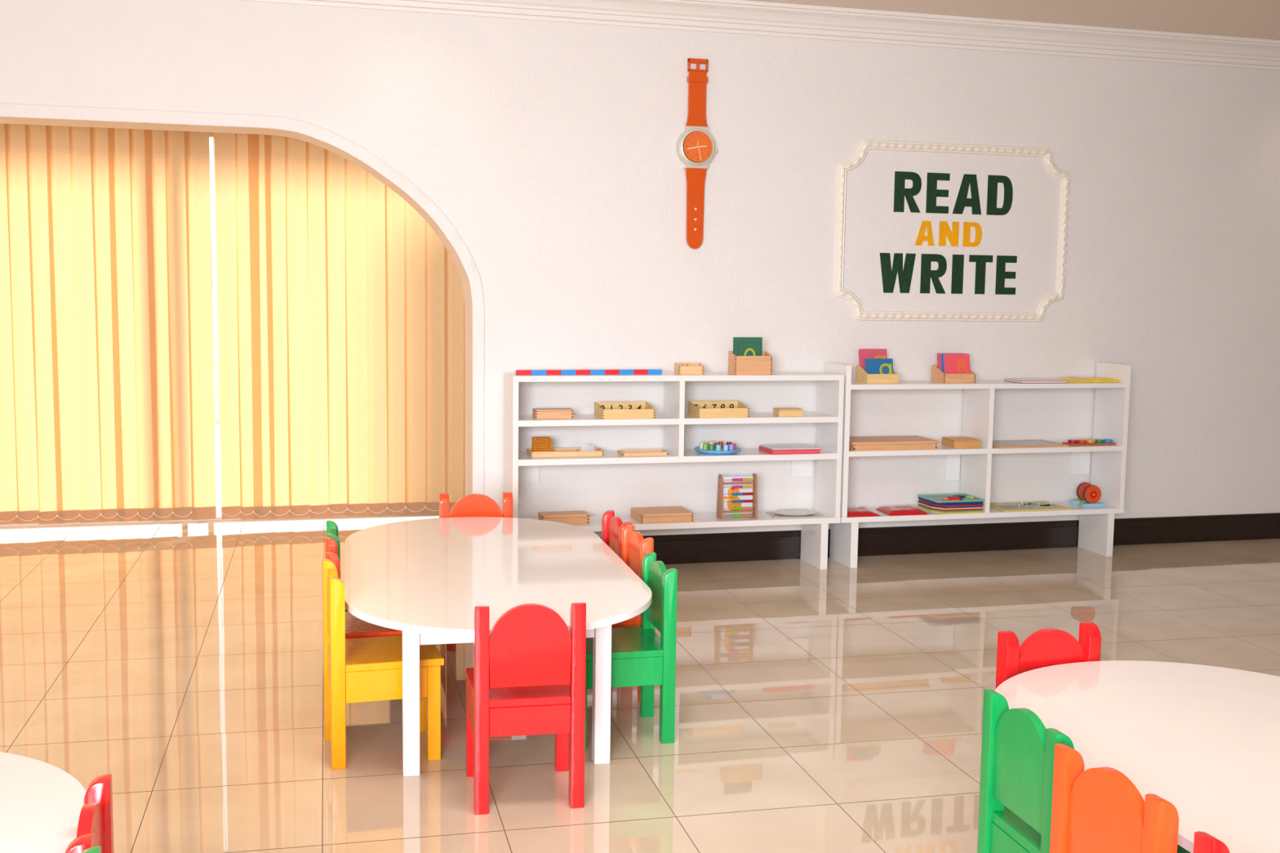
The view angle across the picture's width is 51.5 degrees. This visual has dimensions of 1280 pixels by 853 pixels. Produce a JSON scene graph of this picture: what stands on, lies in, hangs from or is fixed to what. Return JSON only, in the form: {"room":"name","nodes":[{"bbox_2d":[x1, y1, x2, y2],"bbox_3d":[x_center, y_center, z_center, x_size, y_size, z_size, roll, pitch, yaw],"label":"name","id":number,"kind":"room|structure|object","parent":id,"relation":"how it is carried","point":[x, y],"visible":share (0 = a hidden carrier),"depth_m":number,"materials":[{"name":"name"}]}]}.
{"room":"children's room","nodes":[
{"label":"children's room","id":0,"kind":"room"},
{"bbox_2d":[0,0,1279,537],"bbox_3d":[1.509,-0.841,7.771,14.400,3.165,0.300,-1,6,-15],"label":"wall","id":1,"kind":"structure","parent":0,"point":[548,148],"depth_m":7.40,"materials":[{"name":"paint"}]},
{"bbox_2d":[0,102,484,494],"bbox_3d":[-2.944,-0.364,6.449,4.398,2.363,0.009,-1,6,-15],"label":"trim","id":2,"kind":"structure","parent":1,"relation":"attached to","point":[6,109],"depth_m":6.74,"materials":[{"name":"paint"}]},
{"bbox_2d":[675,57,717,248],"bbox_3d":[0.314,-1.474,7.186,0.229,1.015,0.062,-1,6,-15],"label":"wall clock","id":3,"kind":"object","parent":1,"relation":"attached to","point":[695,147],"visible":1,"depth_m":7.17,"materials":[{"name":"orange plastic"}]},
{"bbox_2d":[243,0,1279,70],"bbox_3d":[1.584,-2.218,7.425,14.000,0.153,0.122,-1,6,-15],"label":"trim","id":4,"kind":"structure","parent":1,"relation":"attached to","point":[728,16],"depth_m":7.33,"materials":[{"name":"paint"}]},
{"bbox_2d":[600,512,1279,564],"bbox_3d":[3.727,0.637,8.367,9.448,0.163,0.020,-1,6,-15],"label":"baseboard","id":5,"kind":"structure","parent":1,"relation":"attached to","point":[913,540],"depth_m":7.88,"materials":[{"name":"brown wood"}]},
{"bbox_2d":[833,139,1070,321],"bbox_3d":[1.818,-1.116,7.653,1.476,1.015,0.032,-1,6,-15],"label":"wall sign","id":6,"kind":"object","parent":1,"relation":"attached to","point":[889,276],"visible":1,"depth_m":7.65,"materials":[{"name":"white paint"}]},
{"bbox_2d":[0,513,1279,852],"bbox_3d":[2.629,1.243,3.747,14.400,0.120,12.360,-1,6,-15],"label":"floor","id":7,"kind":"structure","parent":0,"point":[837,708],"depth_m":5.03,"materials":[{"name":"tile"}]},
{"bbox_2d":[0,751,85,852],"bbox_3d":[-1.417,1.052,1.936,1.010,0.520,1.960,-1,6,-14],"label":"table","id":8,"kind":"object","parent":7,"relation":"on","point":[41,803],"visible":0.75,"depth_m":2.55,"materials":[{"name":"white paint"}]},
{"bbox_2d":[65,773,114,852],"bbox_3d":[-1.115,0.971,2.300,0.355,0.615,0.322,-1,6,-16],"label":"child chair","id":9,"kind":"object","parent":7,"relation":"on","point":[95,822],"visible":0.99,"depth_m":2.42,"materials":[{"name":"red paint"}]},
{"bbox_2d":[80,845,101,852],"bbox_3d":[-1.008,1.005,1.985,0.355,0.615,0.322,-1,6,-15],"label":"child chair","id":10,"kind":"object","parent":7,"relation":"on","point":[96,849],"visible":1,"depth_m":2.14,"materials":[{"name":"green paint"}]},
{"bbox_2d":[326,520,347,611],"bbox_3d":[-1.012,0.685,5.072,0.355,0.615,0.322,-1,6,-14],"label":"child chair","id":11,"kind":"object","parent":7,"relation":"on","point":[332,531],"visible":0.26,"depth_m":4.97,"materials":[{"name":"green paint"}]},
{"bbox_2d":[324,537,401,639],"bbox_3d":[-0.936,0.721,4.732,0.355,0.615,0.322,-1,6,-14],"label":"child chair","id":12,"kind":"object","parent":7,"relation":"on","point":[355,628],"visible":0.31,"depth_m":4.61,"materials":[{"name":"paint"}]},
{"bbox_2d":[322,558,444,769],"bbox_3d":[-0.849,0.760,4.365,0.355,0.615,0.322,-1,6,-18],"label":"child chair","id":13,"kind":"object","parent":7,"relation":"on","point":[364,669],"visible":0.88,"depth_m":4.23,"materials":[{"name":"yellow paint"}]},
{"bbox_2d":[439,492,512,650],"bbox_3d":[-0.693,0.619,5.752,0.322,0.615,0.355,-1,6,-13],"label":"child chair","id":14,"kind":"object","parent":7,"relation":"on","point":[473,504],"visible":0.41,"depth_m":5.87,"materials":[{"name":"paint"}]},
{"bbox_2d":[344,516,652,777],"bbox_3d":[-0.570,0.757,4.897,1.010,0.520,1.960,0,6,-12],"label":"table","id":15,"kind":"object","parent":7,"relation":"on","point":[424,580],"visible":0.86,"depth_m":4.52,"materials":[{"name":"white paint"}]},
{"bbox_2d":[466,602,586,815],"bbox_3d":[-0.353,0.803,4.025,0.322,0.615,0.355,0,6,-12],"label":"child chair","id":16,"kind":"object","parent":7,"relation":"on","point":[527,677],"visible":1,"depth_m":3.86,"materials":[{"name":"red paint"}]},
{"bbox_2d":[601,510,631,557],"bbox_3d":[-0.248,0.670,5.319,0.355,0.615,0.322,-1,6,-15],"label":"child chair","id":17,"kind":"object","parent":7,"relation":"on","point":[612,526],"visible":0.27,"depth_m":5.35,"materials":[{"name":"red paint"}]},
{"bbox_2d":[584,551,677,749],"bbox_3d":[-0.089,0.761,4.569,0.355,0.594,0.322,-1,6,-14],"label":"child chair","id":18,"kind":"object","parent":7,"relation":"on","point":[642,658],"visible":0.77,"depth_m":4.46,"materials":[{"name":"green paint"}]},
{"bbox_2d":[611,524,653,703],"bbox_3d":[-0.166,0.705,4.998,0.355,0.615,0.322,-1,6,-15],"label":"child chair","id":19,"kind":"object","parent":7,"relation":"on","point":[634,547],"visible":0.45,"depth_m":4.97,"materials":[{"name":"orange paint"}]},
{"bbox_2d":[503,371,844,569],"bbox_3d":[0.185,0.249,7.205,1.831,1.075,0.320,-1,6,-15],"label":"shelf unit","id":20,"kind":"object","parent":7,"relation":"on","point":[518,467],"visible":0.8,"depth_m":7.14,"materials":[{"name":"white wood"}]},
{"bbox_2d":[532,408,573,418],"bbox_3d":[-0.457,-0.069,6.954,0.201,0.047,0.090,-1,6,-14],"label":"wooden box","id":21,"kind":"object","parent":20,"relation":"on","point":[537,413],"visible":1,"depth_m":6.92,"materials":[{"name":"brown wood"}]},
{"bbox_2d":[537,510,589,524],"bbox_3d":[-0.405,0.484,7.027,0.251,0.052,0.120,-1,6,-15],"label":"wooden box","id":22,"kind":"object","parent":20,"relation":"on","point":[581,517],"visible":0.88,"depth_m":6.98,"materials":[{"name":"brown wood"}]},
{"bbox_2d":[526,447,604,457],"bbox_3d":[-0.398,0.137,7.028,0.389,0.028,0.150,-1,6,-13],"label":"wooden tray","id":23,"kind":"object","parent":20,"relation":"on","point":[556,452],"visible":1,"depth_m":6.97,"materials":[{"name":"brown wood"}]},
{"bbox_2d":[531,436,551,451],"bbox_3d":[-0.519,0.102,6.992,0.092,0.091,0.091,-1,6,-15],"label":"cube","id":24,"kind":"object","parent":23,"relation":"in","point":[545,444],"visible":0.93,"depth_m":6.96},
{"bbox_2d":[581,443,594,451],"bbox_3d":[-0.278,0.118,7.060,0.088,0.056,0.040,-2,7,-27],"label":"plastic bag","id":25,"kind":"object","parent":23,"relation":"in","point":[584,447],"visible":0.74,"depth_m":7.05,"materials":[{"name":"white plastic"}]},
{"bbox_2d":[515,368,662,374],"bbox_3d":[-0.263,-0.286,6.971,0.790,0.025,0.026,-1,6,-17],"label":"rod","id":26,"kind":"object","parent":20,"relation":"on","point":[632,371],"visible":1,"depth_m":6.96,"materials":[{"name":"red paint"}]},
{"bbox_2d":[594,401,655,419],"bbox_3d":[-0.083,-0.086,7.031,0.289,0.076,0.180,-1,6,-15],"label":"tray","id":27,"kind":"object","parent":20,"relation":"on","point":[602,410],"visible":1,"depth_m":6.97,"materials":[{"name":"brown wood"}]},
{"bbox_2d":[617,448,668,456],"bbox_3d":[0.015,0.141,7.094,0.253,0.019,0.120,-1,6,-14],"label":"wooden tray","id":28,"kind":"object","parent":20,"relation":"on","point":[622,452],"visible":1,"depth_m":7.06,"materials":[{"name":"brown wood"}]},
{"bbox_2d":[630,506,693,524],"bbox_3d":[0.117,0.477,7.174,0.289,0.050,0.225,-1,6,-15],"label":"wooden box","id":29,"kind":"object","parent":20,"relation":"on","point":[642,515],"visible":1,"depth_m":7.09,"materials":[{"name":"brown wood"}]},
{"bbox_2d":[674,362,703,374],"bbox_3d":[0.263,-0.310,7.113,0.141,0.058,0.090,-1,6,-13],"label":"wooden box","id":30,"kind":"object","parent":20,"relation":"on","point":[680,368],"visible":1,"depth_m":7.08,"materials":[{"name":"brown wood"}]},
{"bbox_2d":[693,445,741,454],"bbox_3d":[0.422,0.130,7.215,0.256,0.026,0.256,-1,6,-15],"label":"dish","id":31,"kind":"object","parent":20,"relation":"on","point":[722,451],"visible":0.7,"depth_m":7.12,"materials":[{"name":"blue plastic"}]},
{"bbox_2d":[699,442,704,448],"bbox_3d":[0.338,0.105,7.213,0.029,0.033,0.029,-1,6,-15],"label":"wooden peg","id":32,"kind":"object","parent":31,"relation":"in","point":[700,443],"visible":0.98,"depth_m":7.20,"materials":[{"name":"paint"}]},
{"bbox_2d":[702,443,707,450],"bbox_3d":[0.353,0.110,7.163,0.029,0.033,0.029,-1,6,-15],"label":"wooden peg","id":33,"kind":"object","parent":31,"relation":"in","point":[704,445],"visible":1,"depth_m":7.15,"materials":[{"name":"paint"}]},
{"bbox_2d":[708,444,714,450],"bbox_3d":[0.385,0.113,7.139,0.029,0.033,0.029,-1,6,-15],"label":"wooden peg","id":34,"kind":"object","parent":31,"relation":"in","point":[711,446],"visible":1,"depth_m":7.13,"materials":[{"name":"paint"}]},
{"bbox_2d":[715,444,720,450],"bbox_3d":[0.421,0.115,7.127,0.029,0.033,0.029,-1,6,-15],"label":"wooden peg","id":35,"kind":"object","parent":31,"relation":"in","point":[717,446],"visible":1,"depth_m":7.11,"materials":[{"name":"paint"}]},
{"bbox_2d":[723,444,728,450],"bbox_3d":[0.461,0.115,7.134,0.029,0.033,0.029,-1,6,-15],"label":"wooden peg","id":36,"kind":"object","parent":31,"relation":"in","point":[725,446],"visible":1,"depth_m":7.12,"materials":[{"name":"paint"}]},
{"bbox_2d":[728,444,733,450],"bbox_3d":[0.493,0.112,7.163,0.029,0.033,0.029,-1,6,-15],"label":"wooden peg","id":37,"kind":"object","parent":31,"relation":"in","point":[731,446],"visible":1,"depth_m":7.15,"materials":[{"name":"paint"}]},
{"bbox_2d":[688,400,749,417],"bbox_3d":[0.424,-0.093,7.168,0.289,0.076,0.180,-1,6,-15],"label":"tray","id":38,"kind":"object","parent":20,"relation":"on","point":[697,409],"visible":1,"depth_m":7.11,"materials":[{"name":"brown wood"}]},
{"bbox_2d":[716,473,757,519],"bbox_3d":[0.531,0.380,7.245,0.207,0.240,0.090,-1,6,-14],"label":"abacus","id":39,"kind":"object","parent":20,"relation":"on","point":[735,495],"visible":1,"depth_m":7.24,"materials":[{"name":"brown wood"}]},
{"bbox_2d":[728,351,772,375],"bbox_3d":[0.594,-0.343,7.153,0.213,0.124,0.110,-1,6,-15],"label":"wooden box","id":40,"kind":"object","parent":20,"relation":"on","point":[737,365],"visible":1,"depth_m":7.11,"materials":[{"name":"brown wood"}]},
{"bbox_2d":[733,337,762,355],"bbox_3d":[0.582,-0.385,7.173,0.166,0.194,0.003,-1,4,-15],"label":"card","id":41,"kind":"object","parent":40,"relation":"in","point":[736,340],"visible":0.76,"depth_m":7.16,"materials":[{"name":"green paper"}]},
{"bbox_2d":[738,342,760,355],"bbox_3d":[0.592,-0.369,7.166,0.122,0.164,0.004,-1,5,-15],"label":"card","id":42,"kind":"object","parent":40,"relation":"in","point":[744,348],"visible":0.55,"depth_m":7.16,"materials":[{"name":"green paper"}]},
{"bbox_2d":[773,407,803,417],"bbox_3d":[0.810,-0.079,7.256,0.138,0.040,0.100,-1,6,-13],"label":"wooden box","id":43,"kind":"object","parent":20,"relation":"on","point":[780,411],"visible":1,"depth_m":7.21,"materials":[{"name":"brown wood"}]},
{"bbox_2d":[758,445,820,454],"bbox_3d":[0.822,0.128,7.297,0.284,0.025,0.200,-1,6,-16],"label":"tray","id":44,"kind":"object","parent":20,"relation":"on","point":[762,448],"visible":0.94,"depth_m":7.21,"materials":[{"name":"red plastic"}]},
{"bbox_2d":[760,444,819,449],"bbox_3d":[0.824,0.112,7.305,0.272,0.004,0.200,-1,6,-14],"label":"booklet","id":45,"kind":"object","parent":44,"relation":"on","point":[780,446],"visible":1,"depth_m":7.29,"materials":[{"name":"white paper"}]},
{"bbox_2d":[765,511,826,518],"bbox_3d":[0.866,0.490,7.374,0.295,0.004,0.180,0,6,-8],"label":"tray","id":46,"kind":"object","parent":20,"relation":"on","point":[772,514],"visible":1,"depth_m":7.32,"materials":[{"name":"white plastic"}]},
{"bbox_2d":[773,509,815,515],"bbox_3d":[0.861,0.482,7.372,0.240,0.012,0.187,-1,6,-15],"label":"paper plate","id":47,"kind":"object","parent":46,"relation":"on","point":[785,512],"visible":1,"depth_m":7.40,"materials":[{"name":"white paper"}]},
{"bbox_2d":[825,362,1131,568],"bbox_3d":[1.940,0.199,7.677,1.792,1.127,0.320,-1,6,-15],"label":"shelf unit","id":48,"kind":"object","parent":7,"relation":"on","point":[1111,413],"visible":0.66,"depth_m":7.66,"materials":[{"name":"white wood"}]},
{"bbox_2d":[847,506,880,516],"bbox_3d":[1.216,0.476,7.468,0.205,0.024,0.220,-1,6,-15],"label":"pouch","id":49,"kind":"object","parent":48,"relation":"on","point":[860,511],"visible":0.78,"depth_m":7.39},
{"bbox_2d":[855,365,898,383],"bbox_3d":[1.332,-0.293,7.450,0.192,0.092,0.150,-1,6,-16],"label":"box","id":50,"kind":"object","parent":48,"relation":"on","point":[861,375],"visible":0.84,"depth_m":7.39,"materials":[{"name":"brown wood"}]},
{"bbox_2d":[859,348,887,370],"bbox_3d":[1.320,-0.348,7.486,0.166,0.179,0.038,-1,6,-15],"label":"card","id":51,"kind":"object","parent":50,"relation":"in","point":[864,353],"visible":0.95,"depth_m":7.49,"materials":[{"name":"pink paper"}]},
{"bbox_2d":[865,358,893,373],"bbox_3d":[1.341,-0.316,7.426,0.168,0.128,0.028,-1,6,-15],"label":"card","id":52,"kind":"object","parent":50,"relation":"in","point":[873,366],"visible":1,"depth_m":7.43,"materials":[{"name":"blue paper"}]},
{"bbox_2d":[848,435,939,451],"bbox_3d":[1.386,0.094,7.489,0.525,0.050,0.275,-1,6,-15],"label":"wooden box","id":53,"kind":"object","parent":48,"relation":"on","point":[868,442],"visible":0.81,"depth_m":7.39,"materials":[{"name":"brown wood"}]},
{"bbox_2d":[875,505,928,515],"bbox_3d":[1.488,0.471,7.536,0.235,0.028,0.220,-1,6,-13],"label":"pouch","id":54,"kind":"object","parent":48,"relation":"on","point":[905,509],"visible":1,"depth_m":7.47,"materials":[{"name":"red plastic"}]},
{"bbox_2d":[918,506,982,513],"bbox_3d":[1.786,0.477,7.637,0.285,0.005,0.235,-1,6,-15],"label":"board","id":55,"kind":"object","parent":48,"relation":"on","point":[918,507],"visible":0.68,"depth_m":7.53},
{"bbox_2d":[918,505,982,512],"bbox_3d":[1.784,0.470,7.635,0.285,0.007,0.235,-1,6,-15],"label":"board","id":56,"kind":"object","parent":55,"relation":"on","point":[918,505],"visible":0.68,"depth_m":7.54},
{"bbox_2d":[918,503,982,511],"bbox_3d":[1.785,0.462,7.634,0.285,0.008,0.235,-1,6,-15],"label":"board","id":57,"kind":"object","parent":56,"relation":"on","point":[918,504],"visible":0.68,"depth_m":7.53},
{"bbox_2d":[917,502,982,509],"bbox_3d":[1.783,0.453,7.635,0.285,0.007,0.235,-1,6,-15],"label":"board","id":58,"kind":"object","parent":57,"relation":"on","point":[917,502],"visible":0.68,"depth_m":7.53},
{"bbox_2d":[917,501,982,508],"bbox_3d":[1.783,0.445,7.635,0.285,0.007,0.235,-1,6,-15],"label":"board","id":59,"kind":"object","parent":58,"relation":"on","point":[917,501],"visible":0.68,"depth_m":7.54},
{"bbox_2d":[919,499,983,506],"bbox_3d":[1.789,0.438,7.630,0.285,0.008,0.235,-1,6,-15],"label":"board","id":60,"kind":"object","parent":59,"relation":"on","point":[959,505],"visible":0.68,"depth_m":7.53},
{"bbox_2d":[918,497,982,505],"bbox_3d":[1.785,0.425,7.632,0.285,0.015,0.235,-1,6,-15],"label":"board","id":61,"kind":"object","parent":60,"relation":"on","point":[919,498],"visible":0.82,"depth_m":7.53,"materials":[{"name":"plastic"}]},
{"bbox_2d":[917,493,984,502],"bbox_3d":[1.786,0.411,7.628,0.296,0.011,0.242,-1,6,-15],"label":"plastic tray","id":62,"kind":"object","parent":61,"relation":"on","point":[937,498],"visible":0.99,"depth_m":7.62,"materials":[{"name":"green"}]},
{"bbox_2d":[952,494,964,497],"bbox_3d":[1.833,0.406,7.631,0.060,0.016,0.042,-3,7,-32],"label":"foam shape","id":63,"kind":"object","parent":62,"relation":"in","point":[957,495],"visible":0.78,"depth_m":7.62,"materials":[{"name":"blue plastic"}]},
{"label":"foam shape","id":64,"kind":"object","parent":62,"relation":"in","visible":0},
{"bbox_2d":[946,496,959,499],"bbox_3d":[1.787,0.407,7.566,0.058,0.012,0.041,-1,6,-21],"label":"foam shape","id":65,"kind":"object","parent":64,"relation":"on","point":[948,497],"visible":1,"depth_m":7.55,"materials":[{"name":"red plastic"}]},
{"bbox_2d":[930,364,975,382],"bbox_3d":[1.789,-0.300,7.574,0.201,0.092,0.150,-1,6,-16],"label":"box","id":66,"kind":"object","parent":48,"relation":"on","point":[937,375],"visible":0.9,"depth_m":7.51,"materials":[{"name":"brown wood"}]},
{"bbox_2d":[939,353,941,370],"bbox_3d":[1.786,-0.339,7.576,0.160,0.156,0.030,-1,6,-15],"label":"card","id":67,"kind":"object","parent":66,"relation":"in","point":[940,353],"visible":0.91,"depth_m":7.56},
{"bbox_2d":[940,353,942,371],"bbox_3d":[1.790,-0.338,7.568,0.160,0.156,0.031,-1,6,-15],"label":"card","id":68,"kind":"object","parent":66,"relation":"in","point":[940,353],"visible":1,"depth_m":7.55,"materials":[{"name":"paper"}]},
{"bbox_2d":[941,353,943,372],"bbox_3d":[1.796,-0.337,7.561,0.160,0.156,0.032,-1,6,-15],"label":"card","id":69,"kind":"object","parent":66,"relation":"in","point":[941,353],"visible":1,"depth_m":7.54,"materials":[{"name":"blue paper"}]},
{"bbox_2d":[942,353,945,373],"bbox_3d":[1.801,-0.336,7.553,0.160,0.155,0.033,-1,6,-15],"label":"card","id":70,"kind":"object","parent":66,"relation":"in","point":[943,353],"visible":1,"depth_m":7.53,"materials":[{"name":"paper"}]},
{"bbox_2d":[943,353,970,373],"bbox_3d":[1.806,-0.335,7.545,0.160,0.155,0.034,-1,6,-15],"label":"card","id":71,"kind":"object","parent":66,"relation":"in","point":[954,363],"visible":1,"depth_m":7.55,"materials":[{"name":"paper"}]},
{"bbox_2d":[942,436,980,448],"bbox_3d":[1.839,0.091,7.598,0.160,0.047,0.165,0,6,-12],"label":"wooden box","id":72,"kind":"object","parent":48,"relation":"on","point":[951,442],"visible":1,"depth_m":7.53,"materials":[{"name":"brown wood"}]},
{"bbox_2d":[989,500,1071,511],"bbox_3d":[2.257,0.459,7.776,0.444,0.026,0.270,-1,6,-16],"label":"map","id":73,"kind":"object","parent":48,"relation":"on","point":[1033,505],"visible":0.96,"depth_m":7.74,"materials":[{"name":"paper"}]},
{"bbox_2d":[992,440,1068,448],"bbox_3d":[2.216,0.102,7.716,0.450,0.012,0.280,-1,6,-16],"label":"framed board","id":74,"kind":"object","parent":48,"relation":"on","point":[1002,444],"visible":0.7,"depth_m":7.68,"materials":[{"name":"brown wood"}]},
{"bbox_2d":[1004,377,1066,383],"bbox_3d":[2.286,-0.264,7.670,0.286,0.015,0.200,-1,6,-15],"label":"book","id":75,"kind":"object","parent":48,"relation":"on","point":[1023,380],"visible":1,"depth_m":7.60,"materials":[{"name":"white paper"}]},
{"bbox_2d":[1069,482,1105,507],"bbox_3d":[2.654,0.402,7.862,0.150,0.132,0.143,-1,6,-15],"label":"toy","id":76,"kind":"object","parent":48,"relation":"on","point":[1089,495],"visible":1,"depth_m":7.81,"materials":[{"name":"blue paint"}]},
{"bbox_2d":[1055,376,1121,382],"bbox_3d":[2.614,-0.277,7.768,0.345,0.028,0.190,-1,6,-16],"label":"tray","id":77,"kind":"object","parent":48,"relation":"on","point":[1071,379],"visible":0.94,"depth_m":7.70,"materials":[{"name":"yellow plastic"}]},
{"bbox_2d":[1062,441,1115,445],"bbox_3d":[2.637,0.100,7.789,0.300,0.012,0.090,-1,6,-15],"label":"board","id":78,"kind":"object","parent":48,"relation":"on","point":[1063,442],"visible":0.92,"depth_m":7.75,"materials":[{"name":"brown wood"}]},
{"bbox_2d":[1067,439,1077,443],"bbox_3d":[2.531,0.087,7.758,0.056,0.016,0.056,-1,6,-15],"label":"wooden disc","id":79,"kind":"object","parent":78,"relation":"on","point":[1070,441],"visible":1,"depth_m":7.74,"materials":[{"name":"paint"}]},
{"bbox_2d":[1076,439,1086,443],"bbox_3d":[2.587,0.086,7.774,0.056,0.016,0.056,-1,6,-15],"label":"wooden disc","id":80,"kind":"object","parent":78,"relation":"on","point":[1080,441],"visible":1,"depth_m":7.75,"materials":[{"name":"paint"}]},
{"bbox_2d":[1085,439,1095,443],"bbox_3d":[2.644,0.085,7.789,0.056,0.016,0.056,-1,6,-15],"label":"wooden disc","id":81,"kind":"object","parent":78,"relation":"on","point":[1091,441],"visible":1,"depth_m":7.77,"materials":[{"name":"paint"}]},
{"bbox_2d":[1093,439,1104,442],"bbox_3d":[2.700,0.085,7.804,0.056,0.016,0.056,-1,6,-15],"label":"wooden disc","id":82,"kind":"object","parent":78,"relation":"on","point":[1096,440],"visible":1,"depth_m":7.78,"materials":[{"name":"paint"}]},
{"bbox_2d":[1103,439,1112,442],"bbox_3d":[2.757,0.084,7.820,0.056,0.016,0.056,-1,6,-15],"label":"wooden disc","id":83,"kind":"object","parent":78,"relation":"on","point":[1105,440],"visible":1,"depth_m":7.80,"materials":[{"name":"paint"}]},
{"bbox_2d":[995,621,1101,689],"bbox_3d":[1.183,0.876,3.533,0.322,0.615,0.355,-2,6,-23],"label":"child chair","id":84,"kind":"object","parent":7,"relation":"on","point":[1049,646],"visible":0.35,"depth_m":3.63,"materials":[{"name":"red paint"}]},
{"bbox_2d":[977,688,1190,852],"bbox_3d":[1.000,0.929,2.990,0.355,0.615,0.322,-1,6,-13],"label":"child chair","id":85,"kind":"object","parent":7,"relation":"on","point":[1018,749],"visible":0.71,"depth_m":2.96,"materials":[{"name":"green paint"}]},
{"bbox_2d":[1049,743,1178,852],"bbox_3d":[1.058,0.967,2.639,0.355,0.615,0.322,-1,6,-17],"label":"child chair","id":86,"kind":"object","parent":7,"relation":"on","point":[1098,810],"visible":1,"depth_m":2.58,"materials":[{"name":"orange paint"}]},
{"bbox_2d":[995,660,1279,852],"bbox_3d":[1.477,1.009,2.747,1.010,0.520,1.960,-1,6,-14],"label":"table","id":87,"kind":"object","parent":7,"relation":"on","point":[1204,740],"visible":0.74,"depth_m":3.09,"materials":[{"name":"white paint"}]},
{"bbox_2d":[1193,831,1230,852],"bbox_3d":[1.157,1.014,2.196,0.355,0.615,0.322,-1,6,-15],"label":"child chair","id":88,"kind":"object","parent":7,"relation":"on","point":[1204,842],"visible":1,"depth_m":2.25,"materials":[{"name":"red paint"}]},
{"bbox_2d":[746,0,1279,39],"bbox_3d":[2.891,-1.839,2.622,14.400,0.120,10.700,-1,6,-15],"label":"ceiling","id":89,"kind":"structure","parent":0,"point":[1251,19],"depth_m":7.23,"materials":[{"name":"paint"}]},
{"bbox_3d":[-2.651,-2.144,7.571,6.300,0.120,1.760,-1,6,-15],"label":"ceiling","id":90,"kind":"structure","parent":0,"visible":0},
{"bbox_2d":[0,123,464,524],"bbox_3d":[-3.060,-0.762,8.065,4.968,2.742,0.063,-1,6,-15],"label":"vertical blind","id":91,"kind":"object","parent":90,"relation":"hanging from","point":[340,308],"visible":0.82,"depth_m":8.20,"materials":[{"name":"fabric"}]},
{"bbox_3d":[-2.875,-0.782,8.469,6.300,2.780,0.200,-1,6,-15],"label":"wall","id":92,"kind":"structure","parent":0,"visible":0},
{"bbox_2d":[0,132,368,526],"bbox_3d":[-2.919,-0.640,8.446,5.000,2.500,0.090,-1,6,-15],"label":"door","id":93,"kind":"structure","parent":92,"relation":"in","point":[211,134],"depth_m":8.41,"materials":[{"name":"white metal"}]},
{"label":"outside","id":94,"kind":"structure","parent":0,"visible":0},
{"bbox_2d":[213,373,222,515],"bbox_3d":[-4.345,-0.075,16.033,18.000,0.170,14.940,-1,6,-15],"label":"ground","id":95,"kind":"structure","parent":94,"point":[218,459],"depth_m":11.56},
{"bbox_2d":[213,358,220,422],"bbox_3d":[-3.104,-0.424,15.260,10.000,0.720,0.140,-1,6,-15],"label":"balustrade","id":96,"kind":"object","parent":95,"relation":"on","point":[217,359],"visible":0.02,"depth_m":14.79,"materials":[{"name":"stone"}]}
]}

